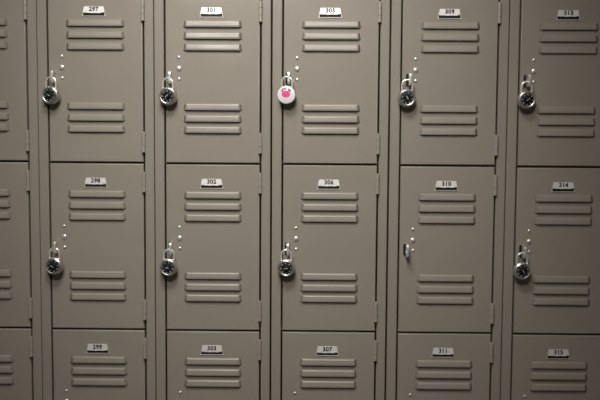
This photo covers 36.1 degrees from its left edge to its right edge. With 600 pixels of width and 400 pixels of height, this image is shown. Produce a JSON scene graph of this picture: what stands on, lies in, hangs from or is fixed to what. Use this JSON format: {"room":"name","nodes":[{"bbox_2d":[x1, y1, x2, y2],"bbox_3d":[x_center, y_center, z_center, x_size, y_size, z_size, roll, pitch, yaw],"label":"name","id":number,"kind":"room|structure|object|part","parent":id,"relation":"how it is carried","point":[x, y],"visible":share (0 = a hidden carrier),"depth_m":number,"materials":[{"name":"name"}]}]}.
{"room":"changing room","nodes":[
{"label":"changing room","id":0,"kind":"room"},
{"bbox_3d":[-0.051,1.561,0.860,8.000,0.100,4.500,0,5,1],"label":"floor","id":1,"kind":"structure","parent":0,"visible":0},
{"bbox_2d":[0,0,42,399],"bbox_3d":[-0.864,0.371,2.703,0.312,1.960,0.412,0,5,1],"label":"locker","id":2,"kind":"object","parent":1,"relation":"on","point":[21,368],"visible":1,"depth_m":2.50,"materials":[{"name":"metal"}]},
{"bbox_3d":[-0.861,-0.333,2.477,0.253,0.452,0.025,0,5,1],"label":"door","id":3,"kind":"part","parent":2,"relation":"part of","materials":[{"name":"paint"}]},
{"bbox_3d":[-0.864,0.122,2.514,0.253,0.452,0.025,0,5,1],"label":"door","id":4,"kind":"part","parent":2,"relation":"part of","materials":[{"name":"paint"}]},
{"bbox_3d":[-0.867,0.578,2.551,0.253,0.452,0.025,0,5,1],"label":"door","id":5,"kind":"part","parent":2,"relation":"part of","materials":[{"name":"paint"}]},
{"bbox_2d":[37,0,155,399],"bbox_3d":[-0.551,0.375,2.700,0.312,1.960,0.412,0,5,1],"label":"locker","id":6,"kind":"object","parent":1,"relation":"on","point":[97,142],"visible":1,"depth_m":2.49,"materials":[{"name":"metal"}]},
{"bbox_2d":[42,76,59,103],"bbox_3d":[-0.663,-0.292,2.447,0.048,0.074,0.028,1,5,10],"label":"padlock","id":7,"kind":"object","parent":6,"relation":"attached to","point":[50,94],"visible":1,"depth_m":2.44,"materials":[{"name":"silver metal"}]},
{"bbox_2d":[45,247,63,274],"bbox_3d":[-0.664,0.165,2.484,0.048,0.074,0.028,1,5,8],"label":"padlock","id":8,"kind":"object","parent":6,"relation":"attached to","point":[54,265],"visible":1,"depth_m":2.48,"materials":[{"name":"silver metal"}]},
{"bbox_3d":[-0.549,-0.502,2.451,0.064,0.027,0.006,0,5,1],"label":"number plate","id":9,"kind":"part","parent":6,"relation":"part of","materials":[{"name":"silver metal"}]},
{"bbox_3d":[-0.552,-0.047,2.488,0.064,0.027,0.006,0,5,1],"label":"number plate","id":10,"kind":"part","parent":6,"relation":"part of","materials":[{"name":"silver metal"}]},
{"bbox_3d":[-0.547,-0.329,2.474,0.253,0.452,0.025,0,5,1],"label":"door","id":11,"kind":"part","parent":6,"relation":"part of","materials":[{"name":"paint"}]},
{"bbox_3d":[-0.555,0.409,2.525,0.064,0.027,0.006,0,5,1],"label":"number plate","id":12,"kind":"part","parent":6,"relation":"part of","materials":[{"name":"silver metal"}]},
{"bbox_3d":[-0.550,0.126,2.511,0.253,0.452,0.025,0,5,1],"label":"door","id":13,"kind":"part","parent":6,"relation":"part of","materials":[{"name":"paint"}]},
{"bbox_3d":[-0.553,0.582,2.548,0.253,0.452,0.025,0,5,1],"label":"door","id":14,"kind":"part","parent":6,"relation":"part of","materials":[{"name":"paint"}]},
{"bbox_2d":[154,0,272,399],"bbox_3d":[-0.237,0.378,2.696,0.312,1.960,0.412,0,5,1],"label":"locker","id":15,"kind":"object","parent":1,"relation":"on","point":[213,145],"visible":1,"depth_m":2.49,"materials":[{"name":"metal"}]},
{"bbox_2d":[159,77,176,104],"bbox_3d":[-0.351,-0.289,2.443,0.048,0.074,0.028,1,5,9],"label":"padlock","id":16,"kind":"object","parent":15,"relation":"attached to","point":[167,95],"visible":1,"depth_m":2.44,"materials":[{"name":"silver metal"}]},
{"bbox_2d":[159,248,177,275],"bbox_3d":[-0.355,0.168,2.481,0.048,0.074,0.028,1,5,5],"label":"padlock","id":17,"kind":"object","parent":15,"relation":"attached to","point":[168,266],"visible":1,"depth_m":2.48,"materials":[{"name":"silver metal"}]},
{"bbox_3d":[-0.242,0.412,2.522,0.064,0.027,0.006,0,5,1],"label":"number plate","id":18,"kind":"part","parent":15,"relation":"part of","materials":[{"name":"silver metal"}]},
{"bbox_3d":[-0.239,-0.044,2.485,0.064,0.027,0.006,0,5,1],"label":"number plate","id":19,"kind":"part","parent":15,"relation":"part of","materials":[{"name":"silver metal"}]},
{"bbox_3d":[-0.236,-0.499,2.448,0.064,0.027,0.006,0,5,1],"label":"number plate","id":20,"kind":"part","parent":15,"relation":"part of","materials":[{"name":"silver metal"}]},
{"bbox_3d":[-0.237,0.130,2.507,0.253,0.452,0.025,0,5,1],"label":"door","id":21,"kind":"part","parent":15,"relation":"part of","materials":[{"name":"paint"}]},
{"bbox_3d":[-0.234,-0.326,2.471,0.253,0.452,0.025,0,5,1],"label":"door","id":22,"kind":"part","parent":15,"relation":"part of","materials":[{"name":"paint"}]},
{"bbox_3d":[-0.240,0.585,2.544,0.253,0.452,0.025,0,5,1],"label":"door","id":23,"kind":"part","parent":15,"relation":"part of","materials":[{"name":"paint"}]},
{"bbox_2d":[271,0,389,399],"bbox_3d":[0.079,0.380,2.693,0.312,1.960,0.412,0,5,1],"label":"locker","id":24,"kind":"object","parent":1,"relation":"on","point":[330,144],"visible":1,"depth_m":2.49,"materials":[{"name":"metal"}]},
{"bbox_2d":[277,249,294,276],"bbox_3d":[-0.038,0.169,2.477,0.048,0.074,0.028,1,5,4],"label":"padlock","id":25,"kind":"object","parent":24,"relation":"attached to","point":[285,267],"visible":1,"depth_m":2.47,"materials":[{"name":"silver metal"}]},
{"bbox_2d":[277,76,295,103],"bbox_3d":[-0.035,-0.292,2.443,0.048,0.074,0.021,1,5,9],"label":"padlock","id":26,"kind":"object","parent":24,"relation":"attached to","point":[286,94],"visible":1,"depth_m":2.44,"materials":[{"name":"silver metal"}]},
{"bbox_3d":[0.075,0.414,2.518,0.064,0.027,0.006,0,5,1],"label":"number plate","id":27,"kind":"part","parent":24,"relation":"part of","materials":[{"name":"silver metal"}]},
{"bbox_3d":[0.077,0.587,2.541,0.253,0.452,0.025,0,5,1],"label":"door","id":28,"kind":"part","parent":24,"relation":"part of","materials":[{"name":"paint"}]},
{"bbox_3d":[0.078,-0.042,2.482,0.064,0.027,0.006,0,5,1],"label":"number plate","id":29,"kind":"part","parent":24,"relation":"part of","materials":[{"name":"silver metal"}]},
{"bbox_3d":[0.080,0.132,2.504,0.253,0.452,0.025,0,5,1],"label":"door","id":30,"kind":"part","parent":24,"relation":"part of","materials":[{"name":"paint"}]},
{"bbox_3d":[0.081,-0.497,2.445,0.064,0.027,0.006,0,5,1],"label":"number plate","id":31,"kind":"part","parent":24,"relation":"part of","materials":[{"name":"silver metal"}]},
{"bbox_3d":[0.083,-0.324,2.467,0.253,0.452,0.025,0,5,1],"label":"door","id":32,"kind":"part","parent":24,"relation":"part of","materials":[{"name":"paint"}]},
{"bbox_2d":[384,0,509,399],"bbox_3d":[0.396,0.384,2.690,0.312,1.960,0.412,0,5,1],"label":"locker","id":33,"kind":"object","parent":1,"relation":"on","point":[447,149],"visible":0.99,"depth_m":2.48,"materials":[{"name":"metal"}]},
{"bbox_2d":[398,79,415,106],"bbox_3d":[0.283,-0.283,2.437,0.048,0.074,0.028,0,5,0],"label":"padlock","id":34,"kind":"object","parent":33,"relation":"attached to","point":[406,97],"visible":1,"depth_m":2.43,"materials":[{"name":"silver metal"}]},
{"bbox_3d":[0.391,0.418,2.515,0.064,0.027,0.006,0,5,1],"label":"number plate","id":35,"kind":"part","parent":33,"relation":"part of","materials":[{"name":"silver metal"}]},
{"bbox_3d":[0.393,0.591,2.538,0.253,0.452,0.025,0,5,1],"label":"door","id":36,"kind":"part","parent":33,"relation":"part of","materials":[{"name":"paint"}]},
{"bbox_3d":[0.396,0.135,2.501,0.253,0.452,0.025,0,5,1],"label":"door","id":37,"kind":"part","parent":33,"relation":"part of","materials":[{"name":"paint"}]},
{"bbox_3d":[0.394,-0.038,2.478,0.064,0.027,0.006,0,5,1],"label":"number plate","id":38,"kind":"part","parent":33,"relation":"part of","materials":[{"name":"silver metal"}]},
{"bbox_3d":[0.399,-0.320,2.464,0.253,0.452,0.025,0,5,1],"label":"door","id":39,"kind":"part","parent":33,"relation":"part of","materials":[{"name":"paint"}]},
{"bbox_3d":[0.397,-0.493,2.441,0.064,0.027,0.006,0,5,1],"label":"number plate","id":40,"kind":"part","parent":33,"relation":"part of","materials":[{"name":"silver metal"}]},
{"bbox_2d":[500,0,599,399],"bbox_3d":[0.710,0.387,2.686,0.312,1.960,0.412,0,5,1],"label":"locker","id":41,"kind":"object","parent":1,"relation":"on","point":[550,331],"visible":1,"depth_m":2.48,"materials":[{"name":"metal"}]},
{"bbox_2d":[512,252,530,279],"bbox_3d":[0.597,0.177,2.470,0.048,0.074,0.028,0,5,-2],"label":"padlock","id":42,"kind":"object","parent":41,"relation":"attached to","point":[521,270],"visible":1,"depth_m":2.46,"materials":[{"name":"silver metal"}]},
{"bbox_2d":[517,81,535,108],"bbox_3d":[0.600,-0.278,2.434,0.048,0.074,0.028,0,5,-2],"label":"padlock","id":43,"kind":"object","parent":41,"relation":"attached to","point":[525,99],"visible":1,"depth_m":2.43,"materials":[{"name":"silver metal"}]},
{"bbox_3d":[0.707,0.594,2.534,0.253,0.452,0.025,0,5,1],"label":"door","id":44,"kind":"part","parent":41,"relation":"part of","materials":[{"name":"paint"}]},
{"bbox_3d":[0.710,0.139,2.498,0.253,0.452,0.025,0,5,1],"label":"door","id":45,"kind":"part","parent":41,"relation":"part of","materials":[{"name":"paint"}]},
{"bbox_3d":[0.705,0.421,2.512,0.064,0.027,0.006,0,5,1],"label":"number plate","id":46,"kind":"part","parent":41,"relation":"part of","materials":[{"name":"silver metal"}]},
{"bbox_3d":[0.713,-0.317,2.461,0.253,0.452,0.025,0,5,1],"label":"door","id":47,"kind":"part","parent":41,"relation":"part of","materials":[{"name":"paint"}]},
{"bbox_3d":[0.708,-0.034,2.475,0.064,0.027,0.006,0,5,1],"label":"number plate","id":48,"kind":"part","parent":41,"relation":"part of","materials":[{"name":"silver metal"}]},
{"bbox_3d":[0.711,-0.490,2.438,0.064,0.027,0.006,0,5,1],"label":"number plate","id":49,"kind":"part","parent":41,"relation":"part of","materials":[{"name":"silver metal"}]}
]}

